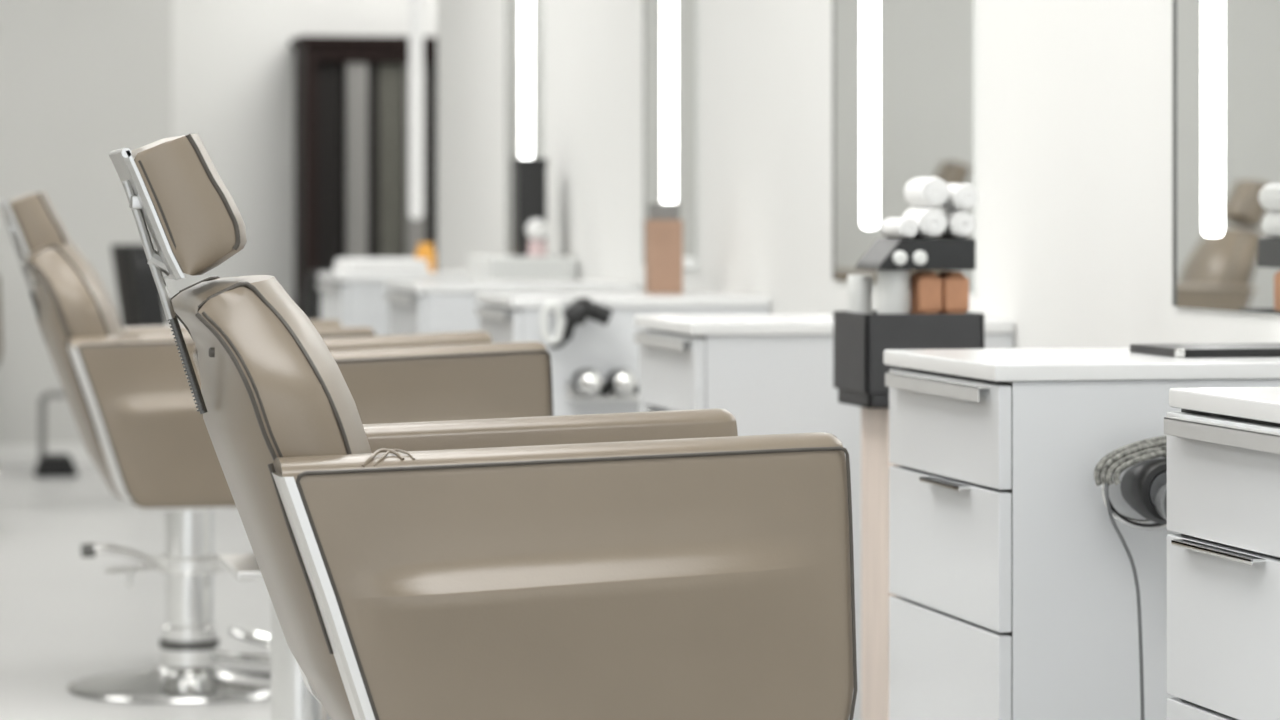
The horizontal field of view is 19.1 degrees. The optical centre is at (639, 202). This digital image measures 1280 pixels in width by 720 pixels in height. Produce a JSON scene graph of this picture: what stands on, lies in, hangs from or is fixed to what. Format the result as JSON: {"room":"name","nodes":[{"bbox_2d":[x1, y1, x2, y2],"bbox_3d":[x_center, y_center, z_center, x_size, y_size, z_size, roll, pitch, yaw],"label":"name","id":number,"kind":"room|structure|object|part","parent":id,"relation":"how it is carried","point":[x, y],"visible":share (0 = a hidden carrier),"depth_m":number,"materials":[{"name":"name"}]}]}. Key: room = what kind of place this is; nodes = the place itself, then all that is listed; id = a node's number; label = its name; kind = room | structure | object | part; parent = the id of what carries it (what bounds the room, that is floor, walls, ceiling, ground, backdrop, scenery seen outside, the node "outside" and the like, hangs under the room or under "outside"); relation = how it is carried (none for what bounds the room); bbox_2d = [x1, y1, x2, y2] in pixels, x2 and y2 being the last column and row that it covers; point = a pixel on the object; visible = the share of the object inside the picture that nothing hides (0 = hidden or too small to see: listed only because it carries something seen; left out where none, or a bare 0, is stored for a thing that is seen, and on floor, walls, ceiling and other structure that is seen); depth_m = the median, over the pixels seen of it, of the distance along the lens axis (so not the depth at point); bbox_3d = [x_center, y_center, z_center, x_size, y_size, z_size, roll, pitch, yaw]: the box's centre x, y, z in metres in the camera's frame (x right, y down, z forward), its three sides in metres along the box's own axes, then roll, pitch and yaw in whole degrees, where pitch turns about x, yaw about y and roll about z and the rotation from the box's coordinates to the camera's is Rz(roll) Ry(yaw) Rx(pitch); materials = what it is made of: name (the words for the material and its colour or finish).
{"room":"salon","nodes":[
{"label":"salon","id":0,"kind":"room"},
{"bbox_2d":[0,0,171,444],"bbox_3d":[-4.860,-0.460,14.808,5.945,2.950,1.200,0,0,-12],"label":"wall","id":1,"kind":"structure","parent":0,"point":[82,81],"depth_m":14.76,"materials":[{"name":"grey paint"}]},
{"bbox_2d":[0,444,93,464],"bbox_3d":[-4.725,0.975,14.216,5.960,0.080,0.015,0,0,-12],"label":"baseboard","id":2,"kind":"structure","parent":1,"relation":"attached to","point":[12,454],"depth_m":14.72,"materials":[{"name":"white paint"}]},
{"bbox_2d":[0,464,269,719],"bbox_3d":[-1.588,1.065,6.409,8.800,0.100,19.200,0,0,-12],"label":"floor","id":3,"kind":"structure","parent":0,"point":[64,620],"depth_m":9.70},
{"bbox_2d":[0,303,1,357],"bbox_3d":[-2.758,0.426,13.983,0.783,1.178,0.625,0,0,-12],"label":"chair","id":4,"kind":"object","parent":3,"relation":"on","point":[0,303],"visible":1,"depth_m":13.78,"materials":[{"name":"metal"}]},
{"bbox_2d":[34,391,77,476],"bbox_3d":[-2.176,0.858,14.160,0.154,0.314,0.180,0,0,-12],"label":"dustpan","id":5,"kind":"object","parent":3,"relation":"on","point":[48,465],"visible":0.99,"depth_m":14.09,"materials":[{"name":"black plastic"}]},
{"bbox_3d":[-2.190,0.828,14.157,0.100,0.254,0.028,0,0,-12],"label":"handle","id":6,"kind":"part","parent":5,"relation":"part of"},
{"bbox_2d":[111,244,166,326],"bbox_3d":[-1.592,0.580,13.160,0.480,0.870,0.500,0,0,-12],"label":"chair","id":7,"kind":"object","parent":3,"relation":"on","point":[140,304],"visible":0.2,"depth_m":12.90,"materials":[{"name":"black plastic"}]},
{"bbox_2d":[0,191,376,703],"bbox_3d":[-0.831,0.495,7.974,1.010,1.039,0.625,0,0,-12],"label":"chair","id":8,"kind":"object","parent":3,"relation":"on","point":[127,391],"visible":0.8,"depth_m":7.72,"materials":[{"name":"leather"}]},
{"bbox_3d":[-1.290,0.066,7.875,0.070,0.146,0.184,0,0,-12],"label":"plate","id":9,"kind":"part","parent":8,"relation":"part of","materials":[{"name":"metal"}]},
{"bbox_3d":[-1.241,0.235,7.855,0.045,0.111,0.011,0,0,-12],"label":"ratchet rod","id":10,"kind":"part","parent":8,"relation":"part of","materials":[{"name":"metal"}]},
{"bbox_3d":[-1.147,0.344,7.906,0.267,0.525,0.440,0,0,-12],"label":"backrest","id":11,"kind":"part","parent":8,"relation":"part of","materials":[{"name":"beige leather"}]},
{"bbox_3d":[-1.088,0.445,7.656,0.128,0.311,0.070,0,0,-12],"label":"trim","id":12,"kind":"part","parent":8,"relation":"part of","materials":[{"name":"silver metal"}]},
{"bbox_3d":[-1.063,0.753,7.897,0.171,0.094,0.082,0,0,-22],"label":"pump lever","id":13,"kind":"part","parent":8,"relation":"part of","materials":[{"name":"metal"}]},
{"bbox_3d":[-0.943,0.989,7.950,0.506,0.052,0.506,0,0,-12],"label":"plate","id":14,"kind":"part","parent":8,"relation":"part of","materials":[{"name":"metal"}]},
{"bbox_3d":[-0.840,0.433,7.707,0.627,0.363,0.107,0,0,-12],"label":"armrest","id":15,"kind":"part","parent":8,"relation":"part of","materials":[{"name":"beige leather"}]},
{"bbox_3d":[-0.949,0.433,8.213,0.627,0.363,0.107,0,0,-12],"label":"armrest","id":16,"kind":"part","parent":8,"relation":"part of","materials":[{"name":"beige leather"}]},
{"bbox_2d":[290,35,436,309],"bbox_3d":[-1.069,0.160,16.025,0.770,1.710,0.400,0,0,-12],"label":"tall cabinet","id":17,"kind":"object","parent":3,"relation":"on","point":[351,93],"visible":0.46,"depth_m":15.86,"materials":[{"name":"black wood"}]},
{"bbox_3d":[-1.306,0.160,15.856,0.093,1.490,0.030,0,0,-12],"label":"door panel","id":18,"kind":"part","parent":17,"relation":"part of","materials":[{"name":"black wood"}]},
{"bbox_3d":[-1.245,0.160,15.869,0.028,1.490,0.030,0,0,-12],"label":"door panel","id":19,"kind":"part","parent":17,"relation":"part of","materials":[{"name":"black wood"}]},
{"bbox_3d":[-1.118,0.160,15.897,0.048,1.490,0.030,0,0,-12],"label":"door panel","id":20,"kind":"part","parent":17,"relation":"part of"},
{"bbox_3d":[-1.040,0.160,15.914,0.108,1.490,0.030,0,0,-12],"label":"door panel","id":21,"kind":"part","parent":17,"relation":"part of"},
{"bbox_3d":[-0.820,0.160,15.961,0.168,1.490,0.030,0,0,-12],"label":"door panel","id":22,"kind":"part","parent":17,"relation":"part of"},
{"bbox_2d":[194,331,553,719],"bbox_3d":[-0.369,0.600,6.191,0.873,0.831,0.625,0,0,-12],"label":"chair","id":23,"kind":"object","parent":3,"relation":"on","point":[464,375],"visible":0.21,"depth_m":5.92,"materials":[{"name":"leather"}]},
{"bbox_3d":[-0.684,0.409,6.386,0.128,0.311,0.070,0,0,-12],"label":"trim","id":24,"kind":"part","parent":23,"relation":"part of","materials":[{"name":"silver metal"}]},
{"bbox_3d":[-0.496,0.399,6.429,0.507,0.363,0.107,0,0,-12],"label":"armrest","id":25,"kind":"part","parent":23,"relation":"part of","materials":[{"name":"beige leather"}]},
{"bbox_3d":[-0.387,0.399,5.923,0.507,0.363,0.107,0,0,-12],"label":"armrest","id":26,"kind":"part","parent":23,"relation":"part of","materials":[{"name":"beige leather"}]},
{"bbox_2d":[317,271,467,335],"bbox_3d":[-0.665,0.615,11.721,0.612,0.800,0.511,0,0,-12],"label":"base cabinet","id":27,"kind":"object","parent":3,"relation":"on","point":[354,300],"visible":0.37,"depth_m":11.44,"materials":[{"name":"white paint"}]},
{"bbox_2d":[302,271,333,319],"bbox_3d":[-1.280,0.645,15.376,0.155,0.740,0.190,0,0,-12],"label":"waste bin","id":28,"kind":"object","parent":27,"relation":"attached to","point":[311,298],"visible":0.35,"depth_m":15.28,"materials":[{"name":"black plastic"}]},
{"bbox_3d":[-1.270,0.318,15.378,0.135,0.085,0.190,0,0,-12],"label":"lid","id":29,"kind":"part","parent":28,"relation":"part of","materials":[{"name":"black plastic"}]},
{"bbox_3d":[-0.957,0.257,11.661,0.017,0.020,0.420,0,0,-12],"label":"handle","id":30,"kind":"part","parent":27,"relation":"part of","materials":[{"name":"metal"}]},
{"bbox_3d":[-0.939,0.312,11.664,0.018,0.139,0.498,0,0,-12],"label":"drawer","id":31,"kind":"part","parent":27,"relation":"part of","materials":[{"name":"white paint"}]},
{"bbox_2d":[318,271,467,281],"bbox_3d":[-0.661,0.226,11.722,0.603,0.022,0.511,0,0,-12],"label":"countertop","id":32,"kind":"structure","parent":27,"relation":"on","point":[437,275],"depth_m":11.46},
{"bbox_2d":[333,258,429,273],"bbox_3d":[-0.799,0.193,11.715,0.250,0.043,0.360,0,0,-12],"label":"folded towel","id":33,"kind":"object","parent":32,"relation":"on","point":[343,265],"visible":1,"depth_m":11.55,"materials":[{"name":"white fabric"}]},
{"bbox_2d":[415,243,435,271],"bbox_3d":[-0.670,0.170,11.876,0.064,0.090,0.064,0,0,-12],"label":"jar","id":34,"kind":"object","parent":32,"relation":"on","point":[425,250],"visible":0.77,"depth_m":11.85,"materials":[{"name":"orange glass"}]},
{"bbox_3d":[-0.670,0.134,11.876,0.048,0.018,0.048,0,0,-12],"label":"lid","id":35,"kind":"part","parent":34,"relation":"part of","materials":[{"name":"orange"}]},
{"bbox_2d":[109,133,856,719],"bbox_3d":[-0.082,0.469,4.371,1.038,1.093,0.625,0,0,-12],"label":"chair","id":36,"kind":"object","parent":3,"relation":"on","point":[673,564],"visible":1,"depth_m":4.09,"materials":[{"name":"leather"}]},
{"bbox_3d":[-0.555,0.012,4.269,0.070,0.146,0.184,0,0,-12],"label":"plate","id":37,"kind":"part","parent":36,"relation":"part of","materials":[{"name":"metal"}]},
{"bbox_3d":[-0.506,0.181,4.249,0.045,0.111,0.011,0,0,-12],"label":"ratchet rod","id":38,"kind":"part","parent":36,"relation":"part of","materials":[{"name":"metal"}]},
{"bbox_3d":[-0.384,0.344,4.306,0.267,0.525,0.440,0,0,-12],"label":"backrest","id":39,"kind":"part","parent":36,"relation":"part of","materials":[{"name":"beige leather"}]},
{"bbox_3d":[-0.434,0.445,4.558,0.128,0.311,0.070,0,0,-12],"label":"trim","id":40,"kind":"part","parent":36,"relation":"part of","materials":[{"name":"silver metal"}]},
{"bbox_3d":[-0.325,0.445,4.056,0.128,0.311,0.070,0,0,-12],"label":"trim","id":41,"kind":"part","parent":36,"relation":"part of","materials":[{"name":"silver metal"}]},
{"bbox_3d":[-0.187,0.433,4.613,0.627,0.363,0.107,0,0,-12],"label":"armrest","id":42,"kind":"part","parent":36,"relation":"part of","materials":[{"name":"beige leather"}]},
{"bbox_3d":[-0.078,0.433,4.107,0.627,0.363,0.107,0,0,-12],"label":"armrest","id":43,"kind":"part","parent":36,"relation":"part of","materials":[{"name":"beige leather"}]},
{"bbox_2d":[384,280,640,334],"bbox_3d":[-0.354,0.615,10.279,0.612,0.800,0.561,0,0,-12],"label":"base cabinet","id":44,"kind":"object","parent":3,"relation":"on","point":[414,307],"visible":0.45,"depth_m":10.01,"materials":[{"name":"white paint"}]},
{"bbox_3d":[-0.645,0.257,10.219,0.017,0.020,0.470,0,0,-12],"label":"handle","id":45,"kind":"part","parent":44,"relation":"part of","materials":[{"name":"metal"}]},
{"bbox_3d":[-0.628,0.312,10.223,0.018,0.139,0.548,0,0,-12],"label":"drawer","id":46,"kind":"part","parent":44,"relation":"part of","materials":[{"name":"white paint"}]},
{"bbox_2d":[385,280,640,293],"bbox_3d":[-0.350,0.226,10.280,0.603,0.022,0.561,0,0,-12],"label":"countertop","id":47,"kind":"structure","parent":44,"relation":"on","point":[481,286],"depth_m":10.04,"materials":[{"name":"white laminate"}]},
{"bbox_2d":[468,255,576,280],"bbox_3d":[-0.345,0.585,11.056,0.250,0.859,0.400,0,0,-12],"label":"folded towel","id":48,"kind":"object","parent":47,"relation":"on","point":[480,267],"visible":0.09,"depth_m":10.87,"materials":[{"name":"fabric"}]},
{"bbox_2d":[511,158,546,255],"bbox_3d":[-0.324,0.012,11.112,0.089,0.285,0.104,0,0,-12],"label":"box","id":49,"kind":"object","parent":48,"relation":"on","point":[528,174],"visible":0.94,"depth_m":11.06,"materials":[{"name":"plastic"}]},
{"bbox_3d":[-0.324,-0.116,11.112,0.089,0.030,0.104,0,0,-12],"label":"lid","id":50,"kind":"part","parent":49,"relation":"part of","materials":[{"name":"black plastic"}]},
{"bbox_2d":[528,240,546,255],"bbox_3d":[-0.297,0.132,11.025,0.056,0.046,0.056,0,0,-12],"label":"jar","id":51,"kind":"object","parent":48,"relation":"on","point":[535,247],"visible":1,"depth_m":11.00,"materials":[{"name":"plastic"}]},
{"bbox_2d":[526,219,547,239],"bbox_3d":[-0.299,0.077,11.025,0.064,0.063,0.064,0,0,-12],"label":"ball","id":52,"kind":"object","parent":51,"relation":"on","point":[536,229],"visible":1,"depth_m":11.00,"materials":[{"name":"white"}]},
{"bbox_2d":[475,292,769,415],"bbox_3d":[-0.050,0.615,8.871,0.612,0.800,0.481,0,0,-12],"label":"base cabinet","id":53,"kind":"object","parent":3,"relation":"on","point":[507,317],"visible":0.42,"depth_m":8.63,"materials":[{"name":"white paint"}]},
{"bbox_3d":[-0.342,0.257,8.811,0.017,0.020,0.390,0,0,-12],"label":"handle","id":54,"kind":"part","parent":53,"relation":"part of","materials":[{"name":"metal"}]},
{"bbox_3d":[-0.324,0.312,8.815,0.018,0.139,0.468,0,0,-12],"label":"drawer","id":55,"kind":"part","parent":53,"relation":"part of","materials":[{"name":"white paint"}]},
{"bbox_2d":[539,297,611,348],"bbox_3d":[-0.144,0.270,8.567,0.164,0.116,0.063,0,0,0],"label":"hair dryer","id":56,"kind":"object","parent":53,"relation":"hanging from","point":[577,312],"visible":1,"depth_m":8.55,"materials":[{"name":"black plastic"}]},
{"bbox_3d":[-0.181,0.314,8.554,0.044,0.027,0.012,0,0,-12],"label":"cord","id":57,"kind":"part","parent":56,"relation":"part of","materials":[{"name":"white plastic"}]},
{"bbox_2d":[566,381,638,400],"bbox_3d":[-0.072,0.425,8.583,0.180,0.040,0.084,0,0,-12],"label":"holder","id":58,"kind":"object","parent":53,"relation":"attached to","point":[572,394],"visible":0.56,"depth_m":8.60,"materials":[{"name":"metal"}]},
{"bbox_2d":[572,368,610,396],"bbox_3d":[-0.105,0.404,8.551,0.086,0.066,0.099,0,0,-12],"label":"hair dryer","id":59,"kind":"object","parent":58,"relation":"on","point":[587,381],"visible":1,"depth_m":8.51,"materials":[{"name":"silver plastic"}]},
{"bbox_2d":[606,368,638,395],"bbox_3d":[-0.029,0.404,8.567,0.086,0.066,0.099,0,0,-12],"label":"hair dryer","id":60,"kind":"object","parent":58,"relation":"on","point":[621,381],"visible":0.97,"depth_m":8.53,"materials":[{"name":"silver plastic"}]},
{"bbox_2d":[476,292,769,307],"bbox_3d":[-0.046,0.226,8.872,0.603,0.022,0.481,0,0,-12],"label":"countertop","id":61,"kind":"structure","parent":53,"relation":"on","point":[685,299],"depth_m":8.67,"materials":[{"name":"white laminate"}]},
{"bbox_2d":[645,203,682,292],"bbox_3d":[0.057,0.107,9.076,0.081,0.215,0.060,0,0,-12],"label":"bottle","id":62,"kind":"object","parent":61,"relation":"on","point":[663,226],"visible":1,"depth_m":9.05,"materials":[{"name":"brown plastic"}]},
{"bbox_2d":[634,314,1013,719],"bbox_3d":[0.331,0.615,7.102,0.612,0.800,0.501,0,0,-12],"label":"base cabinet","id":63,"kind":"object","parent":3,"relation":"on","point":[774,373],"visible":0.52,"depth_m":6.85,"materials":[{"name":"white laminate"}]},
{"bbox_3d":[0.040,0.389,7.042,0.017,0.006,0.190,0,0,-12],"label":"handle","id":64,"kind":"part","parent":63,"relation":"part of","materials":[{"name":"silver metal"}]},
{"bbox_3d":[0.057,0.479,7.046,0.018,0.186,0.488,0,0,-12],"label":"drawer","id":65,"kind":"part","parent":63,"relation":"part of","materials":[{"name":"white paint"}]},
{"bbox_3d":[0.040,0.257,7.042,0.017,0.020,0.410,0,0,-12],"label":"handle","id":66,"kind":"part","parent":63,"relation":"part of","materials":[{"name":"metal"}]},
{"bbox_3d":[0.057,0.312,7.046,0.018,0.139,0.488,0,0,-12],"label":"drawer","id":67,"kind":"part","parent":63,"relation":"part of","materials":[{"name":"white paint"}]},
{"bbox_2d":[634,314,1013,335],"bbox_3d":[0.336,0.226,7.103,0.603,0.022,0.501,0,0,-12],"label":"countertop","id":68,"kind":"structure","parent":63,"relation":"on","point":[749,324],"depth_m":6.89,"materials":[{"name":"white laminate"}]},
{"bbox_2d":[834,310,983,719],"bbox_3d":[0.444,0.598,6.295,0.202,0.834,0.202,0,0,-12],"label":"trolley","id":69,"kind":"object","parent":3,"relation":"on","point":[861,340],"visible":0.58,"depth_m":6.23,"materials":[{"name":"black plastic"}]},
{"bbox_2d":[847,275,872,313],"bbox_3d":[0.367,0.224,6.335,0.043,0.208,0.043,0,0,-12],"label":"tub","id":70,"kind":"object","parent":69,"relation":"in","point":[859,287],"visible":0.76,"depth_m":6.32,"materials":[{"name":"white plastic"}]},
{"bbox_3d":[0.367,0.135,6.335,0.043,0.030,0.043,0,0,-12],"label":"lid","id":71,"kind":"part","parent":70,"relation":"part of","materials":[{"name":"white plastic"}]},
{"bbox_2d":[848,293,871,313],"bbox_3d":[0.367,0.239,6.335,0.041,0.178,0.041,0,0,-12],"label":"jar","id":72,"kind":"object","parent":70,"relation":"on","point":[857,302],"depth_m":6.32,"materials":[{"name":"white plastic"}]},
{"bbox_2d":[877,270,909,313],"bbox_3d":[0.417,0.219,6.254,0.055,0.218,0.055,0,0,-12],"label":"tub","id":73,"kind":"object","parent":69,"relation":"in","point":[893,286],"visible":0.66,"depth_m":6.23,"materials":[{"name":"white plastic"}]},
{"bbox_3d":[0.417,0.125,6.254,0.055,0.030,0.055,0,0,-12],"label":"lid","id":74,"kind":"part","parent":73,"relation":"part of","materials":[{"name":"white plastic"}]},
{"bbox_2d":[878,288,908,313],"bbox_3d":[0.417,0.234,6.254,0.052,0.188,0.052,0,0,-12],"label":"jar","id":75,"kind":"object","parent":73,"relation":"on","point":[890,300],"depth_m":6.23,"materials":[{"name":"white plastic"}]},
{"bbox_2d":[834,310,983,407],"bbox_3d":[0.444,0.257,6.295,0.202,0.154,0.202,0,0,-12],"label":"tub","id":76,"kind":"object","parent":69,"relation":"in","point":[861,340],"depth_m":6.20,"materials":[{"name":"grey plastic"}]},
{"bbox_2d":[855,238,975,269],"bbox_3d":[0.455,0.084,6.269,0.166,0.051,0.155,0,0,-12],"label":"case","id":77,"kind":"object","parent":69,"relation":"on","point":[884,253],"visible":0.99,"depth_m":6.21,"materials":[{"name":"plastic"}]},
{"bbox_2d":[881,218,917,238],"bbox_3d":[0.427,0.042,6.261,0.035,0.035,0.130,0,0,-12],"label":"rolled towel","id":78,"kind":"object","parent":77,"relation":"on","point":[901,228],"visible":1,"depth_m":6.21,"materials":[{"name":"white fabric"}]},
{"bbox_3d":[0.424,0.089,6.189,0.024,0.024,0.011,0,0,-12],"label":"knob","id":79,"kind":"part","parent":77,"relation":"part of","materials":[{"name":"white plastic"}]},
{"bbox_3d":[0.457,0.089,6.196,0.024,0.024,0.011,0,0,-12],"label":"knob","id":80,"kind":"part","parent":77,"relation":"part of","materials":[{"name":"white plastic"}]},
{"bbox_2d":[902,207,946,238],"bbox_3d":[0.468,0.033,6.270,0.053,0.052,0.130,0,0,-12],"label":"rolled towel","id":81,"kind":"object","parent":77,"relation":"on","point":[932,222],"visible":0.88,"depth_m":6.21,"materials":[{"name":"white fabric"}]},
{"bbox_2d":[904,177,948,207],"bbox_3d":[0.473,-0.017,6.271,0.052,0.052,0.120,0,0,-12],"label":"rolled towel","id":82,"kind":"object","parent":81,"relation":"on","point":[921,192],"visible":1,"depth_m":6.22,"materials":[{"name":"white fabric"}]},
{"bbox_2d":[940,211,975,238],"bbox_3d":[0.518,0.036,6.281,0.046,0.046,0.130,0,0,-12],"label":"rolled towel","id":83,"kind":"object","parent":77,"relation":"on","point":[960,224],"visible":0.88,"depth_m":6.22,"materials":[{"name":"white fabric"}]},
{"bbox_2d":[940,183,977,210],"bbox_3d":[0.525,-0.010,6.282,0.046,0.047,0.120,0,0,-12],"label":"rolled towel","id":84,"kind":"object","parent":83,"relation":"on","point":[961,197],"visible":0.91,"depth_m":6.23,"materials":[{"name":"white fabric"}]},
{"bbox_2d":[910,271,941,313],"bbox_3d":[0.470,0.221,6.259,0.042,0.216,0.062,0,0,-12],"label":"pouch","id":85,"kind":"object","parent":69,"relation":"in","point":[925,286],"visible":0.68,"depth_m":6.23,"materials":[{"name":"brown leather"}]},
{"bbox_2d":[937,271,968,312],"bbox_3d":[0.514,0.221,6.268,0.044,0.216,0.062,0,0,-12],"label":"pouch","id":86,"kind":"object","parent":69,"relation":"in","point":[955,286],"visible":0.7,"depth_m":6.24,"materials":[{"name":"brown leather"}]},
{"bbox_2d":[883,347,1279,719],"bbox_3d":[0.704,0.615,5.375,0.612,0.800,0.546,0,0,-12],"label":"base cabinet","id":87,"kind":"object","parent":3,"relation":"on","point":[1011,576],"visible":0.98,"depth_m":5.09,"materials":[{"name":"white paint"}]},
{"bbox_3d":[0.413,0.257,5.314,0.017,0.020,0.455,0,0,-12],"label":"handle","id":88,"kind":"part","parent":87,"relation":"part of","materials":[{"name":"metal"}]},
{"bbox_3d":[0.422,0.389,5.270,0.017,0.006,0.190,0,0,-12],"label":"handle","id":89,"kind":"part","parent":87,"relation":"part of","materials":[{"name":"silver metal"}]},
{"bbox_3d":[0.430,0.757,5.318,0.018,0.362,0.533,0,0,-12],"label":"drawer","id":90,"kind":"part","parent":87,"relation":"part of","materials":[{"name":"white paint"}]},
{"bbox_3d":[0.430,0.479,5.318,0.018,0.186,0.533,0,0,-12],"label":"drawer","id":91,"kind":"part","parent":87,"relation":"part of","materials":[{"name":"white paint"}]},
{"bbox_3d":[0.430,0.312,5.318,0.018,0.139,0.533,0,0,-12],"label":"drawer","id":92,"kind":"part","parent":87,"relation":"part of","materials":[{"name":"white paint"}]},
{"bbox_2d":[883,347,1279,381],"bbox_3d":[0.709,0.226,5.375,0.603,0.022,0.546,0,0,-12],"label":"countertop","id":93,"kind":"structure","parent":87,"relation":"on","point":[1010,364],"depth_m":5.13,"materials":[{"name":"white laminate"}]},
{"bbox_2d":[1130,343,1279,357],"bbox_3d":[0.861,0.209,5.402,0.278,0.012,0.202,0,0,-12],"label":"tray","id":94,"kind":"object","parent":93,"relation":"on","point":[1196,350],"visible":1,"depth_m":5.31,"materials":[{"name":"black plastic"}]},
{"bbox_2d":[1100,456,1166,529],"bbox_3d":[0.671,0.380,5.065,0.133,0.109,0.056,0,0,-12],"label":"holder","id":95,"kind":"object","parent":87,"relation":"attached to","point":[1139,524],"visible":0.28,"depth_m":5.04,"materials":[{"name":"silver metal"}]},
{"bbox_2d":[1094,435,1166,719],"bbox_3d":[0.734,0.659,5.010,0.274,0.709,0.146,0,0,-12],"label":"hair dryer","id":96,"kind":"object","parent":95,"relation":"hanging from","point":[1143,486],"visible":0.51,"depth_m":4.98,"materials":[{"name":"black plastic"}]},
{"bbox_3d":[0.733,0.339,5.015,0.274,0.067,0.046,0,0,-12],"label":"coiled cord","id":97,"kind":"part","parent":96,"relation":"part of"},
{"bbox_2d":[1149,471,1166,508],"bbox_3d":[0.691,0.378,4.971,0.056,0.056,0.012,0,0,-12],"label":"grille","id":98,"kind":"object","parent":96,"relation":"attached to","point":[1157,479],"depth_m":4.96,"materials":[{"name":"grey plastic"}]},
{"bbox_2d":[1164,387,1279,719],"bbox_3d":[0.957,0.615,4.202,0.612,0.800,0.588,0,0,-12],"label":"base cabinet","id":99,"kind":"object","parent":3,"relation":"on","point":[1223,444],"visible":1,"depth_m":4.25,"materials":[{"name":"white paint"}]},
{"bbox_3d":[0.683,0.757,4.147,0.018,0.362,0.578,0,0,-12],"label":"drawer","id":100,"kind":"part","parent":99,"relation":"part of","materials":[{"name":"white paint"}]},
{"bbox_3d":[0.644,0.389,4.241,0.017,0.006,0.250,0,0,-12],"label":"handle","id":101,"kind":"part","parent":99,"relation":"part of","materials":[{"name":"silver metal"}]},
{"bbox_3d":[0.665,0.257,4.144,0.017,0.020,0.500,0,0,-12],"label":"handle","id":102,"kind":"part","parent":99,"relation":"part of","materials":[{"name":"metal"}]},
{"bbox_3d":[0.683,0.479,4.147,0.018,0.186,0.578,0,0,-12],"label":"drawer","id":103,"kind":"part","parent":99,"relation":"part of","materials":[{"name":"white paint"}]},
{"bbox_3d":[0.683,0.312,4.147,0.018,0.139,0.578,0,0,-12],"label":"drawer","id":104,"kind":"part","parent":99,"relation":"part of","materials":[{"name":"white paint"}]},
{"bbox_2d":[1169,387,1279,423],"bbox_3d":[0.966,0.226,4.200,0.596,0.022,0.580,0,0,-12],"label":"countertop","id":105,"kind":"structure","parent":99,"relation":"on","point":[1255,403],"depth_m":4.27,"materials":[{"name":"white laminate"}]},
{"bbox_2d":[172,0,436,324],"bbox_3d":[-0.745,-0.460,16.361,2.955,2.950,0.100,0,0,-12],"label":"wall","id":106,"kind":"structure","parent":0,"point":[233,60],"depth_m":16.11,"materials":[{"name":"white paint"}]},
{"bbox_2d":[437,0,1279,347],"bbox_3d":[1.067,-0.460,5.484,0.140,2.950,16.270,0,0,-12],"label":"wall","id":107,"kind":"structure","parent":0,"point":[1074,97],"depth_m":8.38,"materials":[{"name":"white paint"}]},
{"bbox_2d":[506,0,544,254],"bbox_3d":[-0.358,-0.610,11.715,0.037,1.550,0.613,0,0,-12],"label":"wall mirror","id":108,"kind":"object","parent":107,"relation":"attached to","point":[525,19],"visible":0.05,"depth_m":11.66,"materials":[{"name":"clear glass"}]},
{"bbox_3d":[-0.417,-0.610,12.009,0.009,1.550,0.013,0,0,-12],"label":"edge trim","id":109,"kind":"part","parent":108,"relation":"part of","materials":[{"name":"metal"}]},
{"bbox_2d":[643,0,698,269],"bbox_3d":[0.075,-0.610,9.711,0.037,1.550,0.613,0,0,-12],"label":"wall mirror","id":110,"kind":"object","parent":107,"relation":"attached to","point":[670,27],"visible":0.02,"depth_m":9.66,"materials":[{"name":"clear glass"}]},
{"bbox_3d":[0.015,-0.610,10.005,0.009,1.550,0.013,0,0,-12],"label":"edge trim","id":111,"kind":"part","parent":110,"relation":"part of","materials":[{"name":"metal"}]},
{"bbox_2d":[832,0,976,290],"bbox_3d":[0.520,-0.610,7.648,0.037,1.550,1.013,0,0,-12],"label":"wall mirror","id":112,"kind":"object","parent":107,"relation":"attached to","point":[904,72],"visible":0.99,"depth_m":7.67,"materials":[{"name":"clear glass"}]},
{"bbox_3d":[0.418,-0.610,8.138,0.009,1.550,0.013,0,0,-12],"label":"edge trim","id":113,"kind":"part","parent":112,"relation":"part of","materials":[{"name":"metal"}]},
{"bbox_2d":[1172,0,1279,313],"bbox_3d":[0.990,-0.610,5.471,0.037,1.550,1.278,0,0,-12],"label":"wall mirror","id":114,"kind":"object","parent":107,"relation":"attached to","point":[1226,53],"visible":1,"depth_m":5.87,"materials":[{"name":"clear glass"}]},
{"bbox_3d":[0.860,-0.610,6.090,0.009,1.550,0.013,0,0,-12],"label":"edge trim","id":115,"kind":"part","parent":114,"relation":"part of","materials":[{"name":"metal"}]},
{"bbox_3d":[-1.588,-1.985,6.409,8.800,0.100,19.200,0,0,-12],"label":"ceiling","id":116,"kind":"structure","parent":0,"visible":0},
{"bbox_2d":[409,0,422,218],"bbox_3d":[-0.818,-0.938,13.890,0.054,1.995,0.054,0,0,-12],"label":"tube light","id":117,"kind":"object","parent":116,"relation":"hanging from","point":[415,6],"visible":1,"depth_m":13.87,"materials":[{"name":"white plastic"}]}
]}

